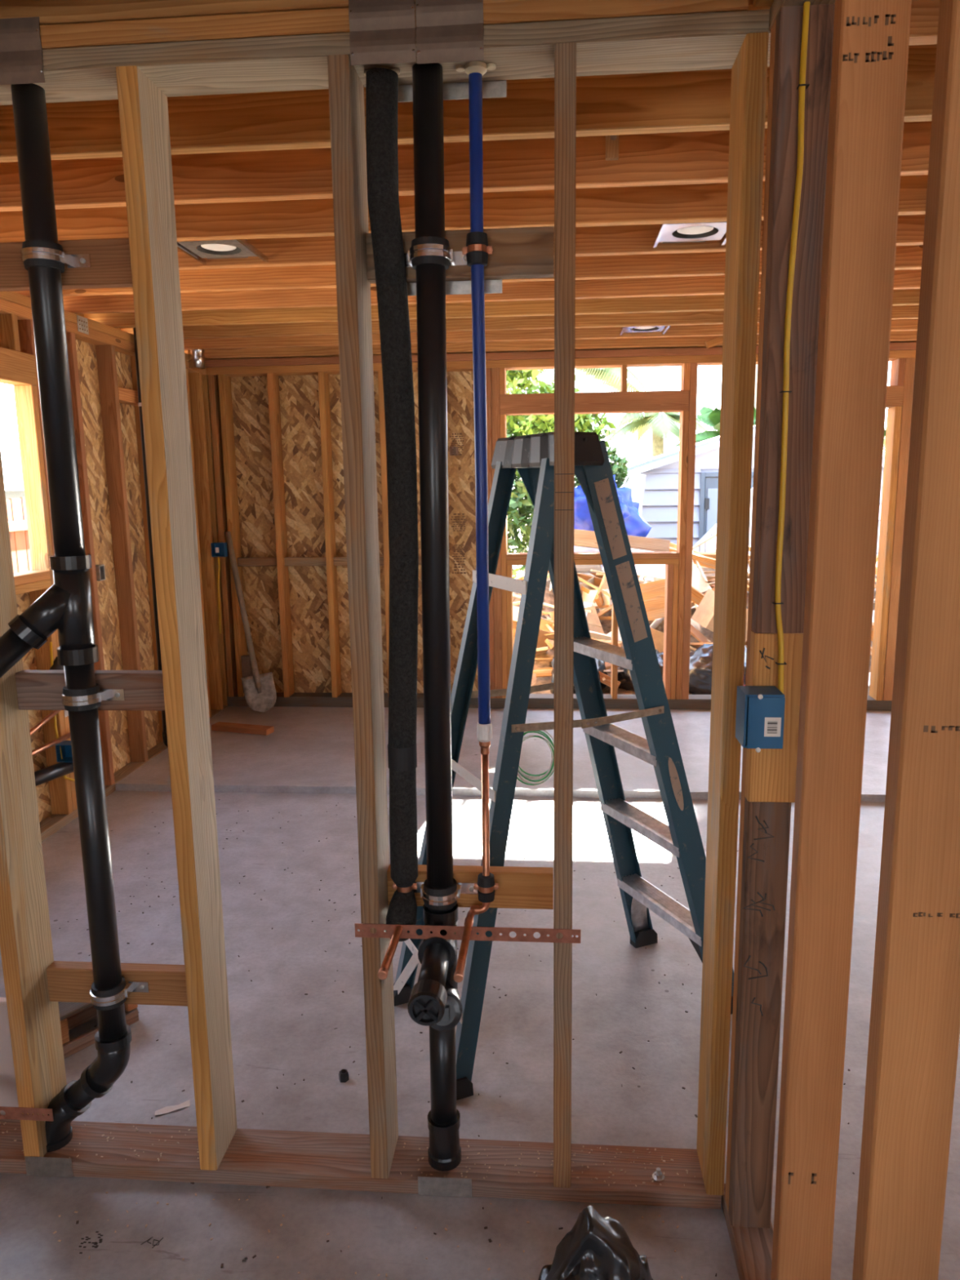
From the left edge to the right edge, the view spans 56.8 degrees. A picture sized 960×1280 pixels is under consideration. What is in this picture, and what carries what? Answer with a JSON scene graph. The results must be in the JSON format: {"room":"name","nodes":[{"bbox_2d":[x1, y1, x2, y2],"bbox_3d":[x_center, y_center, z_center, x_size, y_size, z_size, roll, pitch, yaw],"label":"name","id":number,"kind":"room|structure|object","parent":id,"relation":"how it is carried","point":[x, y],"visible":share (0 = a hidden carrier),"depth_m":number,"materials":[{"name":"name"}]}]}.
{"room":"building under construction","nodes":[
{"label":"building under construction","id":0,"kind":"room"},
{"bbox_2d":[0,291,227,842],"bbox_3d":[-2.253,0.092,1.796,0.102,2.460,9.340,0,10,5],"label":"wall","id":1,"kind":"structure","parent":0,"point":[102,362],"depth_m":4.80,"materials":[{"name":"brown wood"}]},
{"bbox_2d":[30,710,70,755],"bbox_3d":[-2.014,0.418,4.030,0.058,0.182,0.651,1,10,8],"label":"copper pipes","id":2,"kind":"object","parent":1,"relation":"attached to","point":[40,724],"visible":0.41,"depth_m":4.08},
{"bbox_2d":[34,761,73,786],"bbox_3d":[-2.017,0.627,4.111,0.076,0.076,0.562,3,11,22],"label":"stub","id":3,"kind":"object","parent":1,"relation":"attached to","point":[43,775],"visible":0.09,"depth_m":4.13,"materials":[{"name":"black"}]},
{"bbox_2d":[48,656,64,670],"bbox_3d":[-2.009,0.184,3.980,0.080,0.138,0.559,0,10,5],"label":"hose","id":4,"kind":"object","parent":1,"relation":"attached to","point":[55,666],"visible":0.13,"depth_m":4.17,"materials":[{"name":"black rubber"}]},
{"bbox_2d":[48,641,75,782],"bbox_3d":[-1.966,0.359,4.233,0.096,0.716,0.128,0,10,5],"label":"electrical box","id":5,"kind":"object","parent":1,"relation":"attached to","point":[64,748],"visible":0.58,"depth_m":4.22,"materials":[{"name":"blue"}]},
{"bbox_2d":[76,315,88,334],"bbox_3d":[-1.987,-1.577,4.445,0.006,0.077,0.100,0,10,5],"label":"hanger","id":6,"kind":"object","parent":1,"relation":"attached to","point":[82,323],"visible":1,"depth_m":4.44,"materials":[{"name":"metal"}]},
{"bbox_2d":[95,564,106,581],"bbox_3d":[-1.987,-0.350,4.616,0.050,0.080,0.056,0,10,5],"label":"switch box","id":7,"kind":"object","parent":1,"relation":"attached to","point":[100,571],"visible":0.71,"depth_m":4.61,"materials":[{"name":"black plastic"}]},
{"bbox_2d":[133,327,168,746],"bbox_3d":[-1.832,-0.646,5.149,0.190,2.655,0.077,-2,10,-7],"label":"stud","id":8,"kind":"object","parent":1,"relation":"attached to","point":[154,597],"visible":0.26,"depth_m":5.12,"materials":[{"name":"brown"}]},
{"bbox_2d":[210,542,227,633],"bbox_3d":[-1.785,-0.355,6.140,0.090,0.630,0.062,0,10,5],"label":"electrical box","id":9,"kind":"object","parent":1,"relation":"attached to","point":[218,549],"visible":1,"depth_m":6.12,"materials":[{"name":"blue"}]},
{"bbox_2d":[0,0,770,1208],"bbox_3d":[-0.783,0.048,1.939,2.810,2.458,0.142,0,10,5],"label":"wall","id":10,"kind":"structure","parent":0,"point":[139,64],"depth_m":1.83,"materials":[{"name":"yellow wood"}]},
{"bbox_2d":[0,16,44,84],"bbox_3d":[-0.945,-1.107,1.673,0.248,0.112,0.006,0,10,5],"label":"plate","id":11,"kind":"object","parent":10,"relation":"attached to","point":[20,45],"visible":1,"depth_m":1.67,"materials":[{"name":"metal"}]},
{"bbox_2d":[0,1106,53,1121],"bbox_3d":[-1.227,1.107,2.089,0.462,0.031,0.002,0,10,5],"label":"strap","id":12,"kind":"object","parent":10,"relation":"attached to","point":[11,1113],"visible":1,"depth_m":2.07,"materials":[{"name":"orange metal"}]},
{"bbox_2d":[24,1155,73,1177],"bbox_3d":[-1.017,1.244,2.096,0.114,0.050,0.001,0,10,5],"label":"plate","id":13,"kind":"object","parent":10,"relation":"attached to","point":[35,1166],"visible":1,"depth_m":2.10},
{"bbox_2d":[0,83,131,1151],"bbox_3d":[-1.144,-0.007,1.870,0.625,2.601,0.162,-5,11,-22],"label":"stack","id":14,"kind":"object","parent":10,"relation":"attached to","point":[66,606],"visible":0.92,"depth_m":1.89,"materials":[{"name":"black"}]},
{"bbox_2d":[20,240,91,273],"bbox_3d":[-0.865,-0.777,1.802,0.123,0.048,0.081,0,10,5],"label":"clamp","id":15,"kind":"object","parent":14,"relation":"attached to","point":[33,252],"visible":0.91,"depth_m":1.78,"materials":[{"name":"silver metal"}]},
{"bbox_2d":[61,683,124,711],"bbox_3d":[-0.859,0.125,1.960,0.123,0.048,0.081,0,10,5],"label":"clamp","id":16,"kind":"object","parent":14,"relation":"attached to","point":[91,698],"visible":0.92,"depth_m":1.94,"materials":[{"name":"silver rubber"}]},
{"bbox_2d":[89,975,149,1010],"bbox_3d":[-0.850,0.827,2.083,0.123,0.048,0.081,0,10,5],"label":"clamp","id":17,"kind":"object","parent":14,"relation":"attached to","point":[111,998],"visible":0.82,"depth_m":2.06,"materials":[{"name":"silver metal"}]},
{"bbox_2d":[0,1122,199,1161],"bbox_3d":[-1.043,1.219,2.168,0.763,0.003,0.116,0,10,5],"label":"chips","id":18,"kind":"object","parent":10,"relation":"on","point":[188,1130],"visible":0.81,"depth_m":2.16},
{"bbox_2d":[348,0,416,65],"bbox_3d":[-0.177,-1.108,1.611,0.120,0.112,0.006,0,10,5],"label":"plate","id":19,"kind":"object","parent":10,"relation":"attached to","point":[382,31],"visible":1,"depth_m":1.61,"materials":[{"name":"metal"}]},
{"bbox_2d":[365,67,418,980],"bbox_3d":[-0.182,-0.306,1.719,0.089,1.984,0.280,0,10,5],"label":"insulated pipe","id":20,"kind":"object","parent":10,"relation":"attached to","point":[381,83],"visible":0.98,"depth_m":1.80,"materials":[{"name":"plastic"}]},
{"bbox_2d":[391,882,417,893],"bbox_3d":[-0.168,0.550,1.984,0.046,0.060,0.046,-9,13,-39],"label":"clamp","id":21,"kind":"object","parent":20,"relation":"attached to","point":[409,889],"visible":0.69,"depth_m":1.97,"materials":[{"name":"orange metal"}]},
{"bbox_2d":[407,62,462,1171],"bbox_3d":[-0.099,-0.001,1.750,0.098,2.599,0.326,0,10,5],"label":"stack","id":22,"kind":"object","parent":10,"relation":"attached to","point":[434,1002],"visible":0.91,"depth_m":1.82,"materials":[{"name":"black"}]},
{"bbox_2d":[404,236,466,269],"bbox_3d":[-0.097,-0.757,1.744,0.164,0.048,0.081,0,10,5],"label":"clamp","id":23,"kind":"object","parent":22,"relation":"attached to","point":[424,250],"visible":0.86,"depth_m":1.72,"materials":[{"name":"silver rubber"}]},
{"bbox_2d":[413,878,478,910],"bbox_3d":[-0.088,0.562,1.975,0.164,0.048,0.081,0,10,5],"label":"clamp","id":24,"kind":"object","parent":22,"relation":"attached to","point":[435,899],"visible":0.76,"depth_m":1.95,"materials":[{"name":"silver rubber"}]},
{"bbox_2d":[417,1176,471,1197],"bbox_3d":[-0.080,1.245,2.022,0.123,0.048,0.001,0,10,5],"label":"plate","id":25,"kind":"object","parent":10,"relation":"attached to","point":[427,1185],"visible":1,"depth_m":2.02,"materials":[{"name":"metal"}]},
{"bbox_2d":[415,0,484,63],"bbox_3d":[-0.055,-1.110,1.601,0.122,0.121,0.006,0,10,5],"label":"plate","id":26,"kind":"object","parent":10,"relation":"attached to","point":[447,30],"visible":1,"depth_m":1.60,"materials":[{"name":"metal"}]},
{"bbox_2d":[397,80,506,102],"bbox_3d":[-0.076,-1.102,1.756,0.257,0.063,0.001,0,10,5],"label":"plate","id":27,"kind":"object","parent":10,"relation":"attached to","point":[491,89],"visible":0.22,"depth_m":1.75,"materials":[{"name":"metal"}]},
{"bbox_2d":[406,279,502,296],"bbox_3d":[-0.077,-0.746,1.818,0.245,0.075,0.001,0,10,5],"label":"plate","id":28,"kind":"object","parent":10,"relation":"attached to","point":[452,287],"visible":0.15,"depth_m":1.82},
{"bbox_2d":[355,923,580,943],"bbox_3d":[-0.029,0.630,1.909,0.487,0.031,0.002,0,10,5],"label":"strap","id":29,"kind":"object","parent":10,"relation":"attached to","point":[566,938],"visible":0.98,"depth_m":1.91,"materials":[{"name":"orange metal"}]},
{"bbox_2d":[453,72,492,982],"bbox_3d":[-0.039,-0.317,1.700,0.055,1.960,0.269,2,10,15],"label":"pipe","id":30,"kind":"object","parent":10,"relation":"attached to","point":[484,726],"visible":0.96,"depth_m":1.80,"materials":[{"name":"blue"}]},
{"bbox_2d":[455,61,496,75],"bbox_3d":[-0.008,-1.077,1.680,0.076,0.016,0.042,0,10,5],"label":"bushing","id":31,"kind":"object","parent":30,"relation":"attached to","point":[471,67],"visible":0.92,"depth_m":1.67,"materials":[{"name":"beige plastic"}]},
{"bbox_2d":[462,231,492,266],"bbox_3d":[-0.005,-0.763,1.738,0.049,0.060,0.048,-10,13,-41],"label":"clamp","id":32,"kind":"object","parent":30,"relation":"attached to","point":[477,250],"visible":0.98,"depth_m":1.72,"materials":[{"name":"metal"}]},
{"bbox_2d":[473,872,498,902],"bbox_3d":[0.014,0.546,1.969,0.046,0.060,0.046,-9,13,-39],"label":"clamp","id":33,"kind":"object","parent":30,"relation":"attached to","point":[486,885],"visible":0.99,"depth_m":1.95,"materials":[{"name":"black rubber"}]},
{"bbox_2d":[400,1140,688,1186],"bbox_3d":[0.153,1.219,2.072,0.681,0.003,0.121,0,10,5],"label":"chips","id":34,"kind":"object","parent":10,"relation":"on","point":[589,1153],"visible":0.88,"depth_m":2.06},
{"bbox_2d":[652,1167,664,1182],"bbox_3d":[0.406,1.215,2.023,0.028,0.022,0.028,0,10,5],"label":"bolt","id":35,"kind":"object","parent":10,"relation":"on","point":[658,1176],"visible":1,"depth_m":2.02,"materials":[{"name":"metal"}]},
{"bbox_2d":[652,1173,664,1182],"bbox_3d":[0.406,1.224,2.025,0.028,0.003,0.028,0,10,5],"label":"washer","id":36,"kind":"object","parent":35,"relation":"in","point":[658,1177],"depth_m":2.02,"materials":[{"name":"metal"}]},
{"bbox_2d":[0,0,939,359],"bbox_3d":[0.772,-1.357,2.118,6.400,0.206,10.750,0,10,5],"label":"ceiling","id":37,"kind":"structure","parent":0,"point":[255,167],"depth_m":2.72,"materials":[{"name":"brown wood"}]},
{"bbox_2d":[187,349,205,368],"bbox_3d":[-1.700,-1.897,5.691,0.426,0.280,0.115,4,11,24],"label":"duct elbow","id":38,"kind":"object","parent":37,"relation":"attached to","point":[196,357],"visible":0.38,"depth_m":5.73,"materials":[{"name":"metal"}]},
{"bbox_2d":[177,239,268,264],"bbox_3d":[-0.974,-1.513,3.300,0.262,0.132,0.356,0,10,5],"label":"recessed light","id":39,"kind":"object","parent":37,"relation":"in","point":[237,248],"visible":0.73,"depth_m":3.33,"materials":[{"name":"grey"}]},
{"bbox_2d":[605,134,618,160],"bbox_3d":[0.380,-1.427,2.553,0.037,0.080,0.026,0,10,5],"label":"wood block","id":40,"kind":"object","parent":37,"relation":"attached to","point":[611,141],"visible":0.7,"depth_m":2.55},
{"bbox_2d":[619,325,670,335],"bbox_3d":[0.954,-1.861,5.137,0.262,0.132,0.356,0,10,5],"label":"recessed light","id":41,"kind":"object","parent":37,"relation":"in","point":[654,328],"visible":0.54,"depth_m":5.18,"materials":[{"name":"metal"}]},
{"bbox_2d":[652,222,726,248],"bbox_3d":[0.767,-1.512,3.161,0.262,0.132,0.356,0,10,5],"label":"recessed light","id":42,"kind":"object","parent":37,"relation":"in","point":[707,231],"visible":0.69,"depth_m":3.19,"materials":[{"name":"metal"}]},
{"bbox_2d":[705,335,723,348],"bbox_3d":[1.545,-1.909,5.626,0.241,0.122,0.030,-2,10,-8],"label":"diagonal brace","id":43,"kind":"object","parent":37,"relation":"attached to","point":[717,340],"visible":0.38,"depth_m":5.61,"materials":[{"name":"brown wood"}]},
{"bbox_2d":[0,706,959,1279],"bbox_3d":[0.742,1.358,1.758,6.200,0.178,9.500,0,10,5],"label":"floor","id":44,"kind":"structure","parent":0,"point":[300,771],"depth_m":2.63,"materials":[{"name":"concrete"}]},
{"bbox_2d":[0,997,18,1115],"bbox_3d":[-1.343,1.072,2.275,0.460,0.340,0.025,0,10,5],"label":"board","id":45,"kind":"object","parent":44,"relation":"on","point":[8,1092],"visible":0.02,"depth_m":2.25,"materials":[{"name":"beige"}]},
{"bbox_2d":[57,1001,138,1058],"bbox_3d":[-1.170,1.109,2.649,0.140,0.132,0.260,7,13,38],"label":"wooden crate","id":46,"kind":"object","parent":44,"relation":"on","point":[72,1015],"visible":0.29,"depth_m":2.58,"materials":[{"name":"red wood"}]},
{"bbox_2d":[155,1099,190,1115],"bbox_3d":[-0.804,1.226,2.324,0.091,0.005,0.024,-6,11,-26],"label":"scrap","id":47,"kind":"object","parent":44,"relation":"on","point":[166,1109],"visible":1,"depth_m":2.32,"materials":[{"name":"white"}]},
{"bbox_2d":[211,721,274,735],"bbox_3d":[-1.544,0.575,5.776,0.412,0.038,0.089,3,10,18],"label":"board","id":48,"kind":"object","parent":44,"relation":"on","point":[220,726],"visible":1,"depth_m":5.74,"materials":[{"name":"red wood"}]},
{"bbox_2d":[224,531,276,712],"bbox_3d":[-1.619,-0.117,6.163,0.358,1.259,0.132,4,11,25],"label":"shovel","id":49,"kind":"object","parent":44,"relation":"on","point":[260,691],"visible":1,"depth_m":6.20,"materials":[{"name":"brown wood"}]},
{"bbox_2d":[249,658,261,693],"bbox_3d":[-1.567,0.252,6.213,0.083,0.241,0.048,8,13,41],"label":"socket","id":50,"kind":"object","parent":49,"relation":"attached to","point":[255,680],"depth_m":6.20,"materials":[{"name":"metal"}]},
{"bbox_2d":[338,1069,349,1082],"bbox_3d":[-0.373,1.190,2.429,0.028,0.028,0.024,0,10,5],"label":"cap","id":51,"kind":"object","parent":44,"relation":"on","point":[343,1073],"visible":1,"depth_m":2.42,"materials":[{"name":"black"}]},
{"bbox_2d":[49,1191,682,1279],"bbox_3d":[-0.261,1.296,1.884,1.376,0.003,0.293,0,10,5],"label":"crumbs","id":52,"kind":"object","parent":44,"relation":"on","point":[157,1202],"visible":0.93,"depth_m":1.94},
{"bbox_2d":[58,799,854,1276],"bbox_3d":[-0.255,1.081,3.115,2.797,0.003,2.901,0,10,5],"label":"dirt specks","id":53,"kind":"object","parent":44,"relation":"on","point":[686,1011],"visible":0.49,"depth_m":2.63,"materials":[{"name":"brown"}]},
{"bbox_2d":[393,431,733,1100],"bbox_3d":[0.256,0.289,2.612,0.974,1.737,0.518,-5,11,-23],"label":"step ladder","id":54,"kind":"object","parent":44,"relation":"on","point":[532,455],"depth_m":2.49,"materials":[{"name":"teal metal"}]},
{"bbox_2d":[537,1204,653,1279],"bbox_3d":[0.224,1.207,1.661,0.277,0.237,0.227,2,10,14],"label":"bag","id":55,"kind":"object","parent":44,"relation":"on","point":[597,1247],"visible":1,"depth_m":1.66,"materials":[{"name":"black"}]},
{"bbox_2d":[507,514,530,578],"bbox_3d":[2.936,-4.681,36.627,80.000,0.001,90.000,0,10,5],"label":"ground","id":56,"kind":"structure","parent":0,"point":[521,573],"depth_m":18.98,"materials":[{"name":"soil"}]},
{"bbox_2d":[0,435,20,457],"bbox_3d":[-9.578,-2.863,16.051,5.940,3.840,6.600,0,10,5],"label":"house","id":57,"kind":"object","parent":56,"relation":"on","point":[9,447],"visible":0.02,"depth_m":16.32,"materials":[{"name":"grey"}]},
{"bbox_2d":[1,456,24,499],"bbox_3d":[-5.317,-0.881,9.387,2.100,2.120,3.500,0,10,5],"label":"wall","id":58,"kind":"structure","parent":56,"relation":"on","point":[11,465],"depth_m":8.89,"materials":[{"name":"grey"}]},
{"bbox_2d":[5,497,31,573],"bbox_3d":[-3.785,-0.199,6.507,0.055,1.649,3.850,0,10,5],"label":"fence","id":59,"kind":"object","parent":56,"relation":"on","point":[15,507],"visible":0.08,"depth_m":7.19,"materials":[{"name":"brown wood"}]},
{"bbox_2d":[506,369,629,578],"bbox_3d":[0.662,-1.676,9.610,1.778,3.465,1.128,-2,10,-8],"label":"tree","id":60,"kind":"object","parent":56,"relation":"on","point":[521,506],"visible":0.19,"depth_m":9.33,"materials":[{"name":"green plant"}]},
{"bbox_2d":[506,367,647,393],"bbox_3d":[0.970,-1.950,10.842,2.286,3.561,2.263,0,10,5],"label":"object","id":61,"kind":"object","parent":56,"relation":"on","point":[611,376],"visible":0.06,"depth_m":10.91,"materials":[{"name":"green plant"}]},
{"bbox_2d":[550,657,608,693],"bbox_3d":[0.784,0.288,7.019,0.458,0.533,0.422,0,10,5],"label":"sack","id":62,"kind":"object","parent":56,"relation":"on","point":[601,666],"visible":0.1,"depth_m":6.95,"materials":[{"name":"black"}]},
{"bbox_2d":[606,412,706,457],"bbox_3d":[2.835,-2.334,14.482,1.589,3.026,1.734,-10,13,-42],"label":"palm tree","id":63,"kind":"object","parent":56,"relation":"on","point":[660,423],"visible":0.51,"depth_m":14.25,"materials":[{"name":"green plant"}]},
{"bbox_2d":[512,567,876,695],"bbox_3d":[2.477,-0.208,8.372,6.400,1.055,4.000,0,10,5],"label":"rubble heap","id":64,"kind":"object","parent":56,"relation":"on","point":[548,598],"depth_m":7.66,"materials":[{"name":"wood"}]},
{"bbox_2d":[512,605,519,621],"bbox_3d":[0.330,-0.232,7.920,0.148,0.100,0.352,-7,12,-31],"label":"cardboard sheet","id":65,"kind":"object","parent":64,"relation":"on","point":[515,609],"visible":0.19,"depth_m":7.94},
{"bbox_2d":[535,667,552,677],"bbox_3d":[0.626,0.256,7.143,0.353,0.086,0.057,0,10,4],"label":"scrap","id":66,"kind":"object","parent":64,"relation":"on","point":[541,674],"visible":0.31,"depth_m":7.13,"materials":[{"name":"brown wood"}]},
{"bbox_2d":[535,629,554,655],"bbox_3d":[0.493,0.034,7.412,0.311,0.301,0.195,-7,12,-33],"label":"cardboard sheet","id":67,"kind":"object","parent":64,"relation":"on","point":[542,637],"visible":0.19,"depth_m":7.39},
{"bbox_2d":[539,618,554,631],"bbox_3d":[0.574,-0.103,7.719,0.461,0.207,0.083,0,10,4],"label":"cardboard sheet","id":68,"kind":"object","parent":64,"relation":"on","point":[542,626],"visible":0.19,"depth_m":7.70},
{"bbox_2d":[549,605,604,633],"bbox_3d":[0.838,-0.137,7.659,0.468,0.273,0.140,-5,11,-25],"label":"cardboard sheet","id":69,"kind":"object","parent":64,"relation":"on","point":[593,618],"visible":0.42,"depth_m":7.72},
{"bbox_2d":[579,575,599,595],"bbox_3d":[1.035,-0.491,8.263,0.048,0.279,0.480,7,13,38],"label":"cardboard sheet","id":70,"kind":"object","parent":64,"relation":"on","point":[591,580],"visible":0.27,"depth_m":8.21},
{"bbox_2d":[573,546,604,573],"bbox_3d":[0.980,-0.746,7.988,0.322,0.294,0.291,2,10,16],"label":"drum","id":71,"kind":"object","parent":64,"relation":"on","point":[580,568],"visible":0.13,"depth_m":7.91,"materials":[{"name":"grey"}]},
{"bbox_2d":[577,573,602,586],"bbox_3d":[1.068,-0.551,8.276,0.654,0.219,0.061,1,10,10],"label":"scrap","id":72,"kind":"object","parent":64,"relation":"on","point":[597,580],"visible":0.31,"depth_m":8.26,"materials":[{"name":"brown wood"}]},
{"bbox_2d":[577,576,610,597],"bbox_3d":[0.870,-0.587,8.148,0.015,0.360,1.001,-9,13,-40],"label":"strip","id":73,"kind":"object","parent":64,"relation":"on","point":[579,578],"visible":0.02,"depth_m":7.99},
{"bbox_2d":[582,589,610,606],"bbox_3d":[1.042,-0.374,8.056,0.024,0.201,0.366,-9,13,-40],"label":"board","id":74,"kind":"object","parent":64,"relation":"on","point":[587,597],"visible":0.42,"depth_m":8.06,"materials":[{"name":"paint"}]},
{"bbox_2d":[589,631,611,639],"bbox_3d":[0.992,-0.018,7.458,0.265,0.155,0.150,4,11,26],"label":"board","id":75,"kind":"object","parent":64,"relation":"on","point":[595,635],"visible":0.35,"depth_m":7.40,"materials":[{"name":"paint"}]},
{"bbox_2d":[594,573,608,607],"bbox_3d":[1.165,-0.543,8.196,0.064,0.407,0.720,3,11,19],"label":"scrap","id":76,"kind":"object","parent":64,"relation":"on","point":[598,599],"visible":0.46,"depth_m":7.94,"materials":[{"name":"brown wood"}]},
{"bbox_2d":[599,671,620,688],"bbox_3d":[0.966,0.302,6.912,0.256,0.181,0.049,0,10,5],"label":"scrap","id":77,"kind":"object","parent":64,"relation":"on","point":[607,682],"visible":0.5,"depth_m":6.89,"materials":[{"name":"brown wood"}]},
{"bbox_2d":[573,474,651,537],"bbox_3d":[1.270,-1.220,9.161,0.967,1.090,0.586,0,10,5],"label":"heap","id":78,"kind":"object","parent":64,"relation":"on","point":[635,525],"visible":0.19,"depth_m":9.00,"materials":[{"name":"plastic"}]},
{"bbox_2d":[573,528,670,551],"bbox_3d":[1.104,-0.856,7.705,1.094,0.286,0.086,-1,10,-1],"label":"timber beam","id":79,"kind":"structure","parent":64,"relation":"on","point":[582,538],"depth_m":7.69,"materials":[{"name":"wood"}]},
{"bbox_2d":[601,548,665,579],"bbox_3d":[1.337,-0.647,7.418,0.595,0.266,0.339,2,10,15],"label":"sheet","id":80,"kind":"object","parent":64,"relation":"on","point":[651,571],"visible":0.27,"depth_m":7.32,"materials":[{"name":"paint"}]},
{"bbox_2d":[622,471,645,516],"bbox_3d":[1.655,-1.286,9.826,0.208,1.142,0.467,4,11,28],"label":"panel","id":81,"kind":"object","parent":64,"relation":"on","point":[636,482],"visible":0.19,"depth_m":9.85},
{"bbox_2d":[617,648,663,692],"bbox_3d":[1.340,0.279,7.017,0.560,0.415,0.409,0,10,5],"label":"sack","id":82,"kind":"object","parent":64,"relation":"on","point":[624,677],"visible":0.12,"depth_m":6.94,"materials":[{"name":"black"}]},
{"bbox_2d":[640,578,665,620],"bbox_3d":[1.347,-0.307,7.044,0.507,0.385,0.084,1,10,11],"label":"curved panel","id":83,"kind":"object","parent":64,"relation":"on","point":[653,592],"visible":0.31,"depth_m":7.03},
{"bbox_2d":[649,627,663,652],"bbox_3d":[1.416,0.000,7.336,0.303,0.274,0.068,3,11,21],"label":"cardboard sheet","id":84,"kind":"object","parent":64,"relation":"on","point":[657,636],"visible":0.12,"depth_m":7.30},
{"bbox_2d":[649,617,664,629],"bbox_3d":[1.482,-0.110,7.610,0.137,0.178,0.256,5,11,29],"label":"board","id":85,"kind":"object","parent":64,"relation":"on","point":[656,622],"visible":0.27,"depth_m":7.58,"materials":[{"name":"paint"}]},
{"bbox_2d":[669,546,715,568],"bbox_3d":[1.960,-0.776,8.339,0.750,0.284,0.066,-2,10,-8],"label":"scrap","id":86,"kind":"object","parent":64,"relation":"on","point":[704,561],"visible":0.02,"depth_m":8.35,"materials":[{"name":"brown wood"}]},
{"bbox_2d":[691,586,704,605],"bbox_3d":[1.912,-0.296,7.465,0.662,0.527,0.065,-1,10,1],"label":"scrap","id":87,"kind":"object","parent":64,"relation":"on","point":[696,596],"visible":0.02,"depth_m":7.44,"materials":[{"name":"brown wood"}]},
{"bbox_2d":[691,561,711,592],"bbox_3d":[1.892,-0.547,8.045,0.234,0.287,0.546,-2,10,-6],"label":"cardboard sheet","id":88,"kind":"object","parent":64,"relation":"on","point":[698,582],"visible":0.27,"depth_m":7.96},
{"bbox_2d":[691,588,748,641],"bbox_3d":[1.977,-0.181,7.143,0.502,0.467,0.293,-5,11,-21],"label":"cardboard box","id":89,"kind":"object","parent":64,"relation":"on","point":[704,615],"visible":0.34,"depth_m":7.07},
{"bbox_2d":[693,551,750,559],"bbox_3d":[2.272,-0.814,8.701,0.854,0.142,0.090,-4,10,-16],"label":"scrap","id":90,"kind":"object","parent":64,"relation":"on","point":[713,555],"visible":0.23,"depth_m":8.65,"materials":[{"name":"brown wood"}]},
{"bbox_2d":[693,487,753,570],"bbox_3d":[2.770,-0.951,8.985,1.552,1.600,0.057,0,10,5],"label":"slatted panel","id":91,"kind":"object","parent":64,"relation":"on","point":[707,548],"visible":0.05,"depth_m":8.99,"materials":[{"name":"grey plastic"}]},
{"label":"cardboard sheet","id":92,"kind":"object","parent":64,"relation":"on","visible":0},
{"bbox_2d":[690,624,711,642],"bbox_3d":[1.834,0.003,7.283,0.072,0.224,0.420,-7,12,-30],"label":"scrap","id":93,"kind":"object","parent":92,"relation":"on","point":[695,633],"visible":0.31,"depth_m":7.31,"materials":[{"name":"brown wood"}]},
{"bbox_2d":[675,405,755,447],"bbox_3d":[3.630,-2.031,13.167,1.563,2.856,1.701,0,10,5],"label":"palm tree","id":94,"kind":"object","parent":56,"relation":"on","point":[708,416],"visible":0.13,"depth_m":12.75,"materials":[{"name":"green plant"}]},
{"bbox_2d":[688,643,746,694],"bbox_3d":[1.867,0.275,6.877,0.645,0.513,0.484,0,10,5],"label":"sack","id":95,"kind":"object","parent":56,"relation":"on","point":[700,659],"visible":0.26,"depth_m":6.76,"materials":[{"name":"black"}]},
{"bbox_2d":[617,425,884,555],"bbox_3d":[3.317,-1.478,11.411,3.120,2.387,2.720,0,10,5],"label":"neighboring house","id":96,"kind":"structure","parent":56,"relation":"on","point":[660,503],"depth_m":10.19,"materials":[{"name":"grey"}]},
{"bbox_2d":[754,364,757,408],"bbox_3d":[3.465,-4.712,13.780,4.060,7.924,1.610,0,10,5],"label":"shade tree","id":97,"kind":"object","parent":56,"relation":"on","point":[756,372],"visible":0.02,"depth_m":13.66,"materials":[{"name":"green plant"}]},
{"bbox_2d":[201,342,916,711],"bbox_3d":[1.049,-0.720,6.074,6.080,2.424,0.161,0,10,5],"label":"wall","id":98,"kind":"structure","parent":0,"point":[273,426],"depth_m":6.18,"materials":[{"name":"brown wood"}]},
{"bbox_2d":[240,654,253,693],"bbox_3d":[-1.659,0.246,6.349,0.080,0.270,0.060,0,10,5],"label":"metal box","id":99,"kind":"object","parent":98,"relation":"attached to","point":[246,671],"visible":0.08,"depth_m":6.33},
{"bbox_2d":[449,433,463,455],"bbox_3d":[-0.160,-1.351,6.130,0.100,0.150,0.001,0,10,5],"label":"print","id":100,"kind":"object","parent":98,"relation":"attached to","point":[456,440],"depth_m":6.13,"materials":[{"name":"brown"}]},
{"bbox_2d":[451,513,465,531],"bbox_3d":[-0.153,-0.825,6.222,0.100,0.122,0.001,0,10,5],"label":"print","id":101,"kind":"object","parent":98,"relation":"attached to","point":[458,520],"depth_m":6.22,"materials":[{"name":"brown"}]},
{"bbox_2d":[452,544,466,573],"bbox_3d":[-0.149,-0.570,6.267,0.098,0.205,0.001,0,10,5],"label":"print","id":102,"kind":"object","parent":98,"relation":"attached to","point":[459,551],"depth_m":6.27,"materials":[{"name":"brown"}]},
{"bbox_2d":[721,0,959,1279],"bbox_3d":[0.425,0.348,0.129,0.123,2.458,3.400,0,10,5],"label":"wall","id":103,"kind":"structure","parent":0,"point":[857,55],"depth_m":1.27,"materials":[{"name":"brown wood"}]},
{"bbox_2d":[735,685,785,752],"bbox_3d":[0.521,0.146,1.654,0.070,0.109,0.080,0,10,5],"label":"electrical box","id":104,"kind":"object","parent":103,"relation":"attached to","point":[760,709],"visible":1,"depth_m":1.62,"materials":[{"name":"blue"}]},
{"bbox_2d":[772,1,809,693],"bbox_3d":[0.551,-0.488,1.573,0.030,1.196,0.018,0,10,5],"label":"power cable","id":105,"kind":"object","parent":103,"relation":"attached to","point":[802,85],"visible":0.99,"depth_m":1.56,"materials":[{"name":"yellow plastic"}]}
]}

